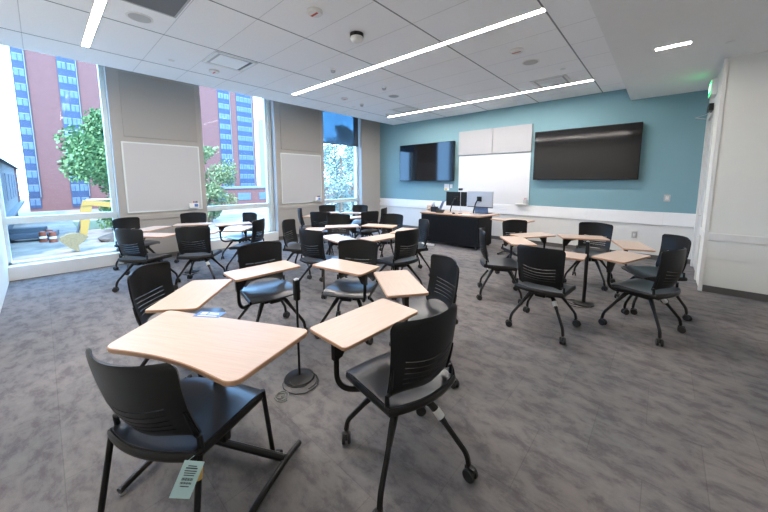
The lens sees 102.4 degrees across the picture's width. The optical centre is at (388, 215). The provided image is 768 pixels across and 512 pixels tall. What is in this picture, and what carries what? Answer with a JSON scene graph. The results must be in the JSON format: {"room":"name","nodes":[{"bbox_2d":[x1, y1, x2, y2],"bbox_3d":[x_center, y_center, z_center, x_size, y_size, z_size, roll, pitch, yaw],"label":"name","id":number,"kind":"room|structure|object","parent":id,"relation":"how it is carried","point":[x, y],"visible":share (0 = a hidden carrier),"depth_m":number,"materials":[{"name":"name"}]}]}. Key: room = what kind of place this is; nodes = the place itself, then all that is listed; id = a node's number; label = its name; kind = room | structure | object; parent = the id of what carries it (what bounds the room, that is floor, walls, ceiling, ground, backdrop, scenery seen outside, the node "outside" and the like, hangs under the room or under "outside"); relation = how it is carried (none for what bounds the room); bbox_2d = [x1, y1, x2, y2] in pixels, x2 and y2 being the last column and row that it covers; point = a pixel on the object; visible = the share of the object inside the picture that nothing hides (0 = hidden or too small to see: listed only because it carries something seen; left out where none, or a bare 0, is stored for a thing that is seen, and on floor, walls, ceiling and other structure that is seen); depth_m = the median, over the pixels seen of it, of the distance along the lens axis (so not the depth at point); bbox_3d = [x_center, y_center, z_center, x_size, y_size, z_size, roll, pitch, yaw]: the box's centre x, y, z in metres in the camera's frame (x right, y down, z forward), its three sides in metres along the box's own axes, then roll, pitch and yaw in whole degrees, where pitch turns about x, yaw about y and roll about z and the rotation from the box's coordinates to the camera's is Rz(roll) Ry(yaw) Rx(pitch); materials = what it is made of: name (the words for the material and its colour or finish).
{"room":"classroom","nodes":[
{"label":"classroom","id":0,"kind":"room"},
{"bbox_2d":[0,210,9,311],"bbox_3d":[-2.489,-0.514,1.512,10.050,3.780,0.100,6,9,41],"label":"wall","id":1,"kind":"structure","parent":0,"point":[4,276],"depth_m":4.39,"materials":[{"name":"white paint"}]},
{"bbox_2d":[103,66,379,256],"bbox_3d":[-3.254,-1.231,7.835,0.450,3.780,8.395,6,9,41],"label":"wall","id":2,"kind":"structure","parent":0,"point":[368,130],"depth_m":7.78,"materials":[{"name":"grey paint"}]},
{"bbox_2d":[0,65,118,265],"bbox_3d":[-5.592,-1.027,5.216,0.125,3.535,1.365,6,9,41],"label":"window","id":3,"kind":"structure","parent":2,"relation":"in","point":[113,213],"depth_m":5.49,"materials":[{"name":"metal"}]},
{"bbox_2d":[118,71,197,141],"bbox_3d":[-4.449,-2.073,6.031,0.020,1.140,1.200,6,9,41],"label":"panel","id":4,"kind":"object","parent":2,"relation":"attached to","point":[153,108],"visible":1,"depth_m":5.97,"materials":[{"name":"grey paint"}]},
{"bbox_2d":[121,141,202,212],"bbox_3d":[-4.461,-0.754,6.165,0.021,1.324,1.264,6,9,41],"label":"whiteboard","id":5,"kind":"object","parent":2,"relation":"attached to","point":[157,177],"visible":1,"depth_m":6.10,"materials":[{"name":"grey ceramic"}]},
{"bbox_2d":[189,201,198,207],"bbox_3d":[-4.125,-0.239,6.541,0.062,0.140,0.170,6,9,41],"label":"holder","id":6,"kind":"object","parent":5,"relation":"attached to","point":[195,204],"visible":1,"depth_m":6.53,"materials":[{"name":"white plastic"}]},
{"bbox_2d":[8,220,360,280],"bbox_3d":[-3.529,0.580,7.691,0.400,0.215,7.511,6,9,41],"label":"trim","id":7,"kind":"structure","parent":2,"relation":"attached to","point":[50,267],"depth_m":5.30,"materials":[{"name":"white paint"}]},
{"bbox_2d":[199,92,274,238],"bbox_3d":[-3.603,-1.278,7.427,0.140,3.535,1.657,6,9,41],"label":"window","id":8,"kind":"structure","parent":2,"relation":"in","point":[269,204],"depth_m":7.89,"materials":[{"name":"metal"}]},
{"bbox_2d":[120,200,379,219],"bbox_3d":[-2.632,-0.229,8.296,0.022,0.085,7.007,6,9,41],"label":"trim","id":9,"kind":"structure","parent":2,"relation":"attached to","point":[173,215],"depth_m":6.51,"materials":[{"name":"grey paint"}]},
{"bbox_2d":[124,222,379,263],"bbox_3d":[-2.631,0.563,8.394,0.012,0.090,7.016,6,9,41],"label":"baseboard","id":10,"kind":"structure","parent":2,"relation":"attached to","point":[280,237],"depth_m":6.40,"materials":[{"name":"rubber"}]},
{"bbox_2d":[279,103,319,151],"bbox_3d":[-2.369,-2.336,8.355,0.020,1.140,1.220,6,9,41],"label":"panel","id":11,"kind":"object","parent":2,"relation":"attached to","point":[299,127],"visible":1,"depth_m":8.31,"materials":[{"name":"grey paint"}]},
{"bbox_2d":[280,153,321,203],"bbox_3d":[-2.375,-1.019,8.496,0.021,1.324,1.264,6,9,41],"label":"whiteboard","id":12,"kind":"object","parent":2,"relation":"attached to","point":[301,179],"visible":1,"depth_m":8.45,"materials":[{"name":"grey ceramic"}]},
{"bbox_2d":[323,111,357,146],"bbox_3d":[-1.462,-2.738,9.504,0.060,1.100,1.440,6,9,41],"label":"roller shade","id":13,"kind":"object","parent":2,"relation":"attached to","point":[338,129],"visible":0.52,"depth_m":9.48,"materials":[{"name":"blue fabric"}]},
{"bbox_2d":[325,146,358,220],"bbox_3d":[-1.556,-1.538,9.726,0.125,3.535,1.510,6,9,41],"label":"window","id":14,"kind":"structure","parent":2,"relation":"in","point":[356,199],"depth_m":10.21,"materials":[{"name":"metal"}]},
{"bbox_2d":[0,0,625,124],"bbox_3d":[-0.297,-2.613,5.033,6.235,0.402,8.395,6,9,41],"label":"ceiling","id":15,"kind":"structure","parent":0,"point":[206,23],"depth_m":4.29,"materials":[{"name":"white tile"}]},
{"bbox_2d":[80,0,107,47],"bbox_3d":[-2.289,-2.129,2.577,4.980,0.006,0.098,6,9,41],"label":"recessed light","id":16,"kind":"object","parent":15,"relation":"in","point":[98,6],"visible":1,"depth_m":3.56,"materials":[{"name":"white plastic"}]},
{"bbox_2d":[125,12,153,22],"bbox_3d":[-2.807,-2.231,3.480,0.250,0.011,0.250,6,9,41],"label":"ceiling speaker","id":17,"kind":"object","parent":15,"relation":"attached to","point":[139,17],"visible":1,"depth_m":3.46},
{"bbox_2d":[122,0,190,17],"bbox_3d":[-2.354,-2.184,3.074,0.620,0.008,0.550,6,9,41],"label":"ceiling vent","id":18,"kind":"object","parent":15,"relation":"in","point":[172,8],"visible":1,"depth_m":3.23,"materials":[{"name":"grey metal"}]},
{"bbox_2d":[202,51,257,71],"bbox_3d":[-2.463,-2.378,4.792,0.600,0.010,0.600,6,9,41],"label":"ceiling vent","id":19,"kind":"object","parent":15,"relation":"in","point":[219,59],"visible":1,"depth_m":4.78,"materials":[{"name":"white plastic"}]},
{"bbox_2d":[0,0,617,122],"bbox_3d":[-0.194,-2.407,4.963,5.018,0.011,8.395,6,9,41],"label":"trim","id":20,"kind":"structure","parent":15,"relation":"attached to","point":[539,2],"depth_m":4.26,"materials":[{"name":"grey metal"}]},
{"bbox_2d":[307,7,322,17],"bbox_3d":[-0.801,-2.202,3.345,0.170,0.038,0.170,6,9,41],"label":"fire alarm strobe","id":21,"kind":"object","parent":15,"relation":"attached to","point":[315,12],"visible":1,"depth_m":3.31,"materials":[{"name":"white plastic"}]},
{"bbox_2d":[350,31,363,43],"bbox_3d":[-0.400,-2.226,3.872,0.170,0.104,0.170,6,9,41],"label":"smoke detector","id":22,"kind":"object","parent":15,"relation":"attached to","point":[356,37],"visible":1,"depth_m":3.82,"materials":[{"name":"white plastic"}]},
{"bbox_2d":[389,106,419,112],"bbox_3d":[0.440,-2.741,7.991,0.600,0.010,0.600,6,9,41],"label":"ceiling vent","id":23,"kind":"object","parent":15,"relation":"in","point":[406,109],"visible":1,"depth_m":7.93,"materials":[{"name":"white plastic"}]},
{"bbox_2d":[292,7,546,94],"bbox_3d":[-0.177,-2.397,4.946,4.970,0.006,0.098,6,9,41],"label":"recessed light","id":24,"kind":"object","parent":15,"relation":"in","point":[541,10],"visible":1,"depth_m":4.22,"materials":[{"name":"white plastic"}]},
{"bbox_2d":[389,79,593,116],"bbox_3d":[1.861,-2.661,7.268,5.010,0.006,0.098,6,9,41],"label":"recessed light","id":25,"kind":"object","parent":15,"relation":"in","point":[590,79],"visible":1,"depth_m":6.73,"materials":[{"name":"white plastic"}]},
{"bbox_2d":[510,47,523,54],"bbox_3d":[1.803,-2.315,4.341,0.180,0.038,0.180,6,9,41],"label":"fire alarm strobe","id":26,"kind":"object","parent":15,"relation":"attached to","point":[518,50],"visible":1,"depth_m":4.31,"materials":[{"name":"white plastic"}]},
{"bbox_2d":[522,59,538,64],"bbox_3d":[2.202,-2.379,4.785,0.250,0.011,0.250,6,9,41],"label":"ceiling speaker","id":27,"kind":"object","parent":15,"relation":"attached to","point":[530,61],"visible":1,"depth_m":4.78},
{"bbox_2d":[530,74,573,88],"bbox_3d":[3.038,-2.486,5.749,0.600,0.010,0.600,6,9,41],"label":"ceiling vent","id":28,"kind":"object","parent":15,"relation":"in","point":[564,79],"visible":1,"depth_m":5.71,"materials":[{"name":"white plastic"}]},
{"bbox_2d":[0,227,767,511],"bbox_3d":[0.333,1.066,4.886,10.050,0.120,8.595,6,9,41],"label":"floor","id":29,"kind":"structure","parent":0,"point":[609,418],"depth_m":2.12,"materials":[{"name":"carpet"}]},
{"bbox_2d":[112,217,170,274],"bbox_3d":[-4.286,0.492,5.380,0.927,0.903,0.726,2,7,14],"label":"chair","id":30,"kind":"object","parent":29,"relation":"on","point":[126,222],"visible":0.38,"depth_m":5.42,"materials":[{"name":"grey plastic"}]},
{"bbox_2d":[112,228,180,291],"bbox_3d":[-3.541,0.592,4.513,0.684,0.906,0.686,1,7,7],"label":"chair","id":31,"kind":"object","parent":29,"relation":"on","point":[138,255],"visible":0.82,"depth_m":4.24,"materials":[{"name":"grey plastic"}]},
{"bbox_2d":[127,261,231,377],"bbox_3d":[-1.567,0.839,2.339,0.656,0.906,0.753,0,6,-3],"label":"chair","id":32,"kind":"object","parent":29,"relation":"on","point":[142,281],"visible":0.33,"depth_m":2.31,"materials":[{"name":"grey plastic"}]},
{"bbox_2d":[85,348,282,511],"bbox_3d":[-0.968,0.953,1.486,0.607,0.870,0.607,2,7,15],"label":"chair","id":33,"kind":"object","parent":29,"relation":"on","point":[165,418],"visible":0.99,"depth_m":1.25,"materials":[{"name":"grey plastic"}]},
{"bbox_2d":[180,465,197,486],"bbox_3d":[-0.775,1.010,1.196,0.062,0.082,0.012,-3,7,-27],"label":"print","id":34,"kind":"object","parent":33,"relation":"attached to","point":[188,473],"depth_m":1.20},
{"bbox_2d":[172,212,211,262],"bbox_3d":[-3.802,0.418,6.045,0.689,0.906,0.822,-3,7,-25],"label":"chair","id":35,"kind":"object","parent":29,"relation":"on","point":[192,219],"visible":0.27,"depth_m":6.26,"materials":[{"name":"grey plastic"}]},
{"bbox_2d":[184,262,199,272],"bbox_3d":[-3.381,0.644,5.276,0.236,0.632,0.236,6,9,41],"label":"stand","id":36,"kind":"object","parent":29,"relation":"on","point":[192,270],"visible":0.41,"depth_m":5.29,"materials":[{"name":"black plastic"}]},
{"bbox_2d":[173,226,225,289],"bbox_3d":[-2.930,0.567,4.736,0.736,0.906,0.756,-1,7,-12],"label":"chair","id":37,"kind":"object","parent":29,"relation":"on","point":[187,238],"visible":0.88,"depth_m":4.43,"materials":[{"name":"grey plastic"}]},
{"bbox_2d":[107,310,307,511],"bbox_3d":[-0.952,0.996,1.637,0.976,0.752,0.547,2,7,15],"label":"table","id":38,"kind":"object","parent":29,"relation":"on","point":[227,352],"visible":0.81,"depth_m":1.55,"materials":[{"name":"brown wood"}]},
{"bbox_2d":[197,312,218,316],"bbox_3d":[-1.079,0.593,1.856,0.120,0.001,0.049,1,7,6],"label":"print","id":39,"kind":"object","parent":38,"relation":"on","point":[201,314],"depth_m":1.85,"materials":[{"name":"paper"}]},
{"bbox_2d":[215,212,256,262],"bbox_3d":[-2.968,0.421,6.020,0.695,0.906,0.859,4,7,29],"label":"chair","id":40,"kind":"object","parent":29,"relation":"on","point":[248,217],"visible":0.59,"depth_m":6.06,"materials":[{"name":"grey plastic"}]},
{"bbox_2d":[223,218,264,271],"bbox_3d":[-2.440,0.498,5.338,0.606,0.906,0.625,0,6,3],"label":"chair","id":41,"kind":"object","parent":29,"relation":"on","point":[258,226],"visible":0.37,"depth_m":5.18,"materials":[{"name":"grey plastic"}]},
{"bbox_2d":[223,241,307,333],"bbox_3d":[-1.218,0.760,3.033,0.734,0.906,0.694,-5,8,-40],"label":"chair","id":42,"kind":"object","parent":29,"relation":"on","point":[271,291],"visible":0.84,"depth_m":3.10,"materials":[{"name":"grey plastic"}]},
{"bbox_2d":[274,391,288,402],"bbox_3d":[-0.762,1.298,2.213,0.136,0.021,0.106,6,9,41],"label":"power cable","id":43,"kind":"object","parent":29,"relation":"on","point":[279,392],"visible":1,"depth_m":2.21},
{"bbox_2d":[284,278,314,386],"bbox_3d":[-0.704,0.880,2.396,0.236,0.812,0.236,6,9,41],"label":"stand","id":44,"kind":"object","parent":29,"relation":"on","point":[300,376],"visible":0.98,"depth_m":2.39,"materials":[{"name":"black metal"}]},
{"bbox_2d":[282,372,318,394],"bbox_3d":[-0.682,1.278,2.389,0.321,0.021,0.274,6,9,41],"label":"power cable","id":45,"kind":"object","parent":29,"relation":"on","point":[312,372],"visible":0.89,"depth_m":2.32,"materials":[{"name":"black rubber"}]},
{"bbox_2d":[282,219,325,278],"bbox_3d":[-1.417,0.522,5.132,0.697,0.906,0.648,1,6,5],"label":"chair","id":46,"kind":"object","parent":29,"relation":"on","point":[288,225],"visible":0.56,"depth_m":5.17,"materials":[{"name":"grey plastic"}]},
{"bbox_2d":[298,208,310,242],"bbox_3d":[-1.826,0.272,7.328,0.633,0.903,0.658,-1,7,-10],"label":"chair","id":47,"kind":"object","parent":29,"relation":"on","point":[300,216],"visible":0.41,"depth_m":7.23,"materials":[{"name":"grey plastic"}]},
{"bbox_2d":[310,212,337,253],"bbox_3d":[-1.401,0.333,6.796,0.633,0.906,0.657,1,7,7],"label":"chair","id":48,"kind":"object","parent":29,"relation":"on","point":[319,218],"visible":0.36,"depth_m":6.48,"materials":[{"name":"grey plastic"}]},
{"bbox_2d":[299,228,353,298],"bbox_3d":[-0.836,0.608,4.371,0.779,0.906,0.688,4,8,31],"label":"chair","id":49,"kind":"object","parent":29,"relation":"on","point":[309,239],"visible":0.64,"depth_m":4.15,"materials":[{"name":"grey plastic"}]},
{"bbox_2d":[319,205,341,241],"bbox_3d":[-1.593,0.187,8.086,0.713,0.906,0.612,-3,7,-26],"label":"chair","id":50,"kind":"object","parent":29,"relation":"on","point":[322,208],"visible":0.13,"depth_m":8.29,"materials":[{"name":"grey plastic"}]},
{"bbox_2d":[324,214,359,258],"bbox_3d":[-0.928,0.448,5.786,0.692,0.906,0.710,-2,7,-13],"label":"chair","id":51,"kind":"object","parent":29,"relation":"on","point":[336,223],"visible":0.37,"depth_m":6.00,"materials":[{"name":"grey plastic"}]},
{"bbox_2d":[312,239,379,344],"bbox_3d":[-0.388,0.751,3.115,0.656,0.906,0.727,1,7,13],"label":"chair","id":52,"kind":"object","parent":29,"relation":"on","point":[343,289],"visible":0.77,"depth_m":3.14,"materials":[{"name":"grey plastic"}]},
{"bbox_2d":[341,205,367,236],"bbox_3d":[-0.848,0.187,8.085,0.638,0.906,0.695,2,7,20],"label":"chair","id":53,"kind":"object","parent":29,"relation":"on","point":[357,209],"visible":0.43,"depth_m":8.28,"materials":[{"name":"grey plastic"}]},
{"bbox_2d":[350,211,381,250],"bbox_3d":[-0.554,0.323,6.888,0.654,0.906,0.706,-5,8,-36],"label":"chair","id":54,"kind":"object","parent":29,"relation":"on","point":[371,217],"visible":0.65,"depth_m":6.65,"materials":[{"name":"grey plastic"}]},
{"bbox_2d":[364,207,386,246],"bbox_3d":[-0.335,0.242,7.599,0.647,0.906,0.683,2,7,16],"label":"chair","id":55,"kind":"object","parent":29,"relation":"on","point":[383,210],"visible":0.12,"depth_m":7.33,"materials":[{"name":"grey plastic"}]},
{"bbox_2d":[361,213,402,262],"bbox_3d":[-0.068,0.442,5.838,0.659,0.906,0.760,3,7,24],"label":"chair","id":56,"kind":"object","parent":29,"relation":"on","point":[388,219],"visible":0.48,"depth_m":6.03,"materials":[{"name":"grey plastic"}]},
{"bbox_2d":[359,228,424,299],"bbox_3d":[0.059,0.607,4.380,0.696,0.906,0.753,-5,8,-40],"label":"chair","id":57,"kind":"object","parent":29,"relation":"on","point":[408,240],"visible":0.73,"depth_m":4.16,"materials":[{"name":"grey plastic"}]},
{"bbox_2d":[310,299,477,511],"bbox_3d":[0.029,0.909,1.723,0.728,0.906,0.804,-5,8,-36],"label":"chair","id":58,"kind":"object","parent":29,"relation":"on","point":[410,377],"visible":1,"depth_m":1.59,"materials":[{"name":"grey plastic"}]},
{"bbox_2d":[390,219,429,276],"bbox_3d":[0.325,0.527,5.090,0.726,0.906,0.679,-2,7,-14],"label":"chair","id":59,"kind":"object","parent":29,"relation":"on","point":[423,225],"visible":0.51,"depth_m":5.17,"materials":[{"name":"grey plastic"}]},
{"bbox_2d":[374,254,459,388],"bbox_3d":[0.235,0.814,2.558,0.712,0.906,0.667,0,6,-3],"label":"chair","id":60,"kind":"object","parent":29,"relation":"on","point":[402,284],"visible":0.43,"depth_m":2.60,"materials":[{"name":"grey plastic"}]},
{"bbox_2d":[420,210,499,249],"bbox_3d":[1.692,0.311,7.568,1.765,0.774,0.840,6,9,41],"label":"desk","id":61,"kind":"object","parent":29,"relation":"on","point":[446,227],"visible":0.8,"depth_m":7.20,"materials":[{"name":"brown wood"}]},
{"bbox_2d":[446,192,466,211],"bbox_3d":[1.637,-0.331,7.554,0.530,0.505,0.139,5,8,35],"label":"monitor","id":62,"kind":"object","parent":61,"relation":"on","point":[452,198],"visible":0.98,"depth_m":7.56,"materials":[{"name":"black plastic"}]},
{"bbox_2d":[420,210,499,217],"bbox_3d":[1.692,-0.058,7.526,1.765,0.030,0.840,6,9,41],"label":"countertop","id":63,"kind":"structure","parent":61,"relation":"on","point":[479,215],"depth_m":7.33,"materials":[{"name":"brown wood"}]},
{"bbox_2d":[467,191,492,213],"bbox_3d":[2.083,-0.298,7.131,0.630,0.535,0.139,6,9,43],"label":"monitor","id":64,"kind":"object","parent":61,"relation":"on","point":[482,199],"visible":1,"depth_m":7.12,"materials":[{"name":"silver metal"}]},
{"bbox_2d":[474,207,490,213],"bbox_3d":[2.260,-0.158,7.375,0.340,0.203,0.290,6,9,41],"label":"laptop","id":65,"kind":"object","parent":61,"relation":"on","point":[477,209],"visible":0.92,"depth_m":7.30,"materials":[{"name":"black plastic"}]},
{"bbox_2d":[476,227,536,304],"bbox_3d":[1.601,0.624,4.235,0.734,0.906,0.812,2,7,17],"label":"chair","id":66,"kind":"object","parent":29,"relation":"on","point":[508,265],"visible":0.93,"depth_m":4.07,"materials":[{"name":"grey plastic"}]},
{"bbox_2d":[491,218,534,253],"bbox_3d":[2.578,0.452,6.481,0.526,0.738,0.769,-5,8,-38],"label":"side table","id":67,"kind":"object","parent":29,"relation":"on","point":[496,219],"visible":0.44,"depth_m":6.48,"materials":[{"name":"brown wood"}]},
{"bbox_2d":[495,220,555,283],"bbox_3d":[2.132,0.551,4.873,0.654,0.906,0.737,-1,7,-10],"label":"chair","id":68,"kind":"object","parent":29,"relation":"on","point":[511,227],"visible":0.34,"depth_m":5.05,"materials":[{"name":"grey plastic"}]},
{"bbox_2d":[505,244,586,344],"bbox_3d":[1.724,0.724,3.354,0.634,0.906,0.828,6,9,43],"label":"chair","id":69,"kind":"object","parent":29,"relation":"on","point":[547,281],"visible":1,"depth_m":3.06,"materials":[{"name":"grey plastic"}]},
{"bbox_2d":[566,299,590,307],"bbox_3d":[2.381,1.107,3.898,0.297,0.021,0.263,6,9,41],"label":"power cable","id":70,"kind":"object","parent":29,"relation":"on","point":[566,299],"visible":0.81,"depth_m":3.84,"materials":[{"name":"black rubber"}]},
{"bbox_2d":[573,241,594,307],"bbox_3d":[2.467,0.713,3.862,0.236,0.812,0.236,6,9,41],"label":"stand","id":71,"kind":"object","parent":29,"relation":"on","point":[583,301],"visible":0.98,"depth_m":3.85,"materials":[{"name":"black metal"}]},
{"bbox_2d":[557,222,615,290],"bbox_3d":[2.926,0.581,4.608,0.866,0.906,0.694,-6,9,-44],"label":"chair","id":72,"kind":"object","parent":29,"relation":"on","point":[601,233],"visible":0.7,"depth_m":4.70,"materials":[{"name":"grey plastic"}]},
{"bbox_2d":[591,247,686,346],"bbox_3d":[2.623,0.737,3.237,0.630,0.906,0.665,-4,7,-29],"label":"chair","id":73,"kind":"object","parent":29,"relation":"on","point":[671,265],"visible":1,"depth_m":3.10,"materials":[{"name":"grey plastic"}]},
{"bbox_2d":[611,234,691,320],"bbox_3d":[3.193,0.671,3.816,0.628,0.906,0.800,3,7,21],"label":"chair","id":74,"kind":"object","parent":29,"relation":"on","point":[670,242],"visible":0.62,"depth_m":3.72,"materials":[{"name":"grey plastic"}]},
{"bbox_2d":[380,89,708,258],"bbox_3d":[3.155,-1.229,7.820,10.050,3.780,0.100,6,9,41],"label":"wall","id":75,"kind":"structure","parent":0,"point":[672,145],"depth_m":6.57,"materials":[{"name":"teal paint"}]},
{"bbox_2d":[400,141,454,180],"bbox_3d":[1.144,-1.628,9.428,1.980,1.130,0.118,6,9,41],"label":"wall display","id":76,"kind":"object","parent":75,"relation":"attached to","point":[435,161],"visible":1,"depth_m":9.30,"materials":[{"name":"black glass"}]},
{"bbox_2d":[459,128,492,155],"bbox_3d":[2.348,-1.979,8.355,0.965,0.650,0.049,6,9,41],"label":"acoustic panel","id":77,"kind":"object","parent":75,"relation":"attached to","point":[475,142],"visible":1,"depth_m":8.31,"materials":[{"name":"grey fabric"}]},
{"bbox_2d":[458,152,530,204],"bbox_3d":[2.718,-0.967,8.157,1.928,1.293,0.023,6,9,41],"label":"whiteboard","id":78,"kind":"object","parent":75,"relation":"attached to","point":[507,175],"visible":0.81,"depth_m":8.01,"materials":[{"name":"ceramic"}]},
{"bbox_2d":[492,124,532,153],"bbox_3d":[3.077,-1.906,7.712,0.965,0.650,0.049,6,9,41],"label":"acoustic panel","id":79,"kind":"object","parent":75,"relation":"attached to","point":[518,138],"visible":1,"depth_m":7.67,"materials":[{"name":"grey fabric"}]},
{"bbox_2d":[380,198,695,226],"bbox_3d":[2.668,-0.204,8.290,7.951,0.250,0.022,6,9,41],"label":"trim","id":80,"kind":"structure","parent":75,"relation":"attached to","point":[640,217],"depth_m":6.89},
{"bbox_2d":[391,224,690,263],"bbox_3d":[2.671,0.564,8.382,7.953,0.090,0.012,6,9,41],"label":"baseboard","id":81,"kind":"structure","parent":75,"relation":"attached to","point":[654,257],"depth_m":7.22,"materials":[{"name":"rubber"}]},
{"bbox_2d":[533,122,643,179],"bbox_3d":[4.219,-1.342,6.709,1.970,1.115,0.118,6,9,41],"label":"wall display","id":82,"kind":"object","parent":75,"relation":"attached to","point":[605,152],"visible":1,"depth_m":6.57,"materials":[{"name":"black glass"}]},
{"bbox_2d":[589,0,767,99],"bbox_3d":[3.023,-2.162,2.113,2.651,0.640,8.395,6,9,41],"label":"ceiling","id":83,"kind":"structure","parent":0,"point":[632,30],"depth_m":3.42,"materials":[{"name":"white paint"}]},
{"bbox_2d":[655,40,692,50],"bbox_3d":[3.372,-2.012,3.659,0.330,0.006,0.099,6,9,41],"label":"recessed light","id":84,"kind":"object","parent":83,"relation":"in","point":[687,42],"visible":1,"depth_m":3.64,"materials":[{"name":"white plastic"}]},
{"bbox_2d":[696,51,767,294],"bbox_3d":[5.609,-0.836,4.354,1.547,3.780,1.854,6,9,41],"label":"wall","id":85,"kind":"structure","parent":0,"point":[740,195],"depth_m":4.03,"materials":[{"name":"white paint"}]},
{"bbox_2d":[693,118,711,269],"bbox_3d":[5.207,-0.321,5.117,0.114,2.565,0.930,6,9,41],"label":"door","id":86,"kind":"structure","parent":85,"relation":"in","point":[710,123],"depth_m":5.28,"materials":[{"name":"metal"}]},
{"bbox_2d":[690,104,715,279],"bbox_3d":[5.229,-0.361,5.093,0.105,2.670,1.120,6,9,41],"label":"trim","id":87,"kind":"structure","parent":85,"relation":"attached to","point":[711,115],"depth_m":5.36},
{"bbox_2d":[696,103,713,118],"bbox_3d":[5.003,-1.643,4.904,0.176,0.141,0.693,6,9,41],"label":"door closer","id":88,"kind":"structure","parent":85,"relation":"in","point":[710,108],"depth_m":4.64,"materials":[{"name":"black metal"}]},
{"bbox_2d":[697,58,728,290],"bbox_3d":[4.432,-0.499,4.221,0.042,3.140,0.064,6,9,41],"label":"trim","id":89,"kind":"structure","parent":85,"relation":"attached to","point":[726,60],"depth_m":4.19,"materials":[{"name":"white paint"}]},
{"bbox_2d":[708,78,718,98],"bbox_3d":[4.900,-1.917,4.659,0.076,0.220,0.340,6,9,41],"label":"exit sign","id":90,"kind":"object","parent":85,"relation":"attached to","point":[713,87],"visible":1,"depth_m":4.54,"materials":[{"name":"white plastic"}]},
{"bbox_2d":[699,227,767,244],"bbox_3d":[5.185,0.314,4.020,1.567,0.100,0.645,6,9,41],"label":"trim","id":91,"kind":"structure","parent":85,"relation":"attached to","point":[712,236],"depth_m":4.09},
{"bbox_2d":[702,285,767,301],"bbox_3d":[4.999,1.076,3.860,1.519,0.092,0.012,6,9,41],"label":"baseboard","id":92,"kind":"structure","parent":85,"relation":"attached to","point":[725,291],"depth_m":4.14,"materials":[{"name":"rubber"}]},
{"bbox_2d":[706,240,767,264],"bbox_3d":[5.000,0.518,3.798,1.519,0.255,0.008,6,9,41],"label":"trim","id":93,"kind":"structure","parent":85,"relation":"attached to","point":[723,250],"depth_m":4.10,"materials":[{"name":"white paint"}]},
{"label":"outside","id":94,"kind":"structure","parent":0,"visible":0},
{"bbox_2d":[10,196,350,261],"bbox_3d":[-65.400,-3.406,89.048,199.100,0.200,210.000,6,9,41],"label":"ground","id":95,"kind":"structure","parent":94,"point":[25,249],"depth_m":39.26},
{"bbox_2d":[0,158,23,228],"bbox_3d":[-53.863,-4.427,35.045,48.500,14.000,14.500,6,9,41],"label":"grey hall","id":96,"kind":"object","parent":95,"relation":"on","point":[8,173],"visible":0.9,"depth_m":39.33,"materials":[{"name":"metal"}]},
{"bbox_2d":[8,226,59,242],"bbox_3d":[-39.293,2.039,33.716,4.400,1.450,1.840,-5,8,-38],"label":"parked car","id":97,"kind":"object","parent":95,"relation":"on","point":[25,232],"visible":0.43,"depth_m":33.12,"materials":[{"name":"paint"}]},
{"bbox_2d":[39,231,47,242],"bbox_3d":[-37.134,2.253,33.155,0.640,1.150,0.640,6,9,41],"label":"traffic barrel","id":98,"kind":"object","parent":95,"relation":"on","point":[42,235],"visible":1,"depth_m":32.98,"materials":[{"name":"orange plastic"}]},
{"bbox_2d":[49,231,57,242],"bbox_3d":[-35.921,2.269,33.015,0.640,1.150,0.640,6,9,41],"label":"traffic barrel","id":99,"kind":"object","parent":95,"relation":"on","point":[52,235],"visible":1,"depth_m":32.82,"materials":[{"name":"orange plastic"}]},
{"bbox_2d":[53,107,112,229],"bbox_3d":[-34.996,-5.758,40.228,12.323,15.489,11.350,6,9,41],"label":"tree","id":100,"kind":"object","parent":95,"relation":"on","point":[85,156],"visible":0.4,"depth_m":36.43,"materials":[{"name":"green plant"}]},
{"bbox_2d":[59,198,110,251],"bbox_3d":[-26.039,0.545,31.888,2.800,4.830,11.250,6,9,41],"label":"excavator","id":101,"kind":"object","parent":95,"relation":"on","point":[72,240],"visible":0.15,"depth_m":28.71,"materials":[{"name":"yellow metal"}]},
{"bbox_2d":[73,220,112,229],"bbox_3d":[-41.483,0.987,49.293,12.000,0.030,12.000,6,9,41],"label":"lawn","id":102,"kind":"structure","parent":95,"relation":"on","point":[92,225],"depth_m":45.18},
{"bbox_2d":[98,232,114,241],"bbox_3d":[-29.155,2.033,35.991,4.458,0.950,6.932,6,9,41],"label":"heap","id":103,"kind":"object","parent":95,"relation":"on","point":[109,237],"visible":0.21,"depth_m":33.37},
{"bbox_2d":[9,47,256,211],"bbox_3d":[-64.703,-25.284,85.842,14.300,44.000,49.350,6,9,41],"label":"brick tower","id":104,"kind":"structure","parent":95,"relation":"on","point":[53,93],"depth_m":68.38,"materials":[{"name":"red brick"}]},
{"bbox_2d":[203,146,238,221],"bbox_3d":[-27.561,-4.930,48.587,7.576,11.965,8.251,6,9,41],"label":"tree","id":105,"kind":"object","parent":95,"relation":"on","point":[213,191],"visible":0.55,"depth_m":48.32,"materials":[{"name":"green plant"}]},
{"bbox_2d":[258,119,265,185],"bbox_3d":[-60.120,-33.705,177.848,15.200,40.000,22.000,6,9,41],"label":"glass tower","id":106,"kind":"structure","parent":95,"relation":"on","point":[260,122],"depth_m":172.58,"materials":[{"name":"glass"}]},
{"bbox_2d":[207,185,350,204],"bbox_3d":[-37.571,-6.906,97.282,11.300,4.900,60.200,6,9,41],"label":"annex","id":107,"kind":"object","parent":95,"relation":"on","point":[245,194],"visible":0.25,"depth_m":87.37,"materials":[{"name":"red brick"}]},
{"bbox_2d":[323,143,353,215],"bbox_3d":[-6.949,-4.824,40.244,8.092,13.633,6.459,-1,7,-10],"label":"tree","id":108,"kind":"object","parent":95,"relation":"on","point":[338,180],"visible":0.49,"depth_m":39.45,"materials":[{"name":"green plant"}]},
{"bbox_2d":[327,146,353,211],"bbox_3d":[-5.438,-5.609,47.277,8.702,13.607,6.931,1,7,11],"label":"tree","id":109,"kind":"object","parent":95,"relation":"on","point":[352,188],"visible":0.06,"depth_m":46.81,"materials":[{"name":"green plant"}]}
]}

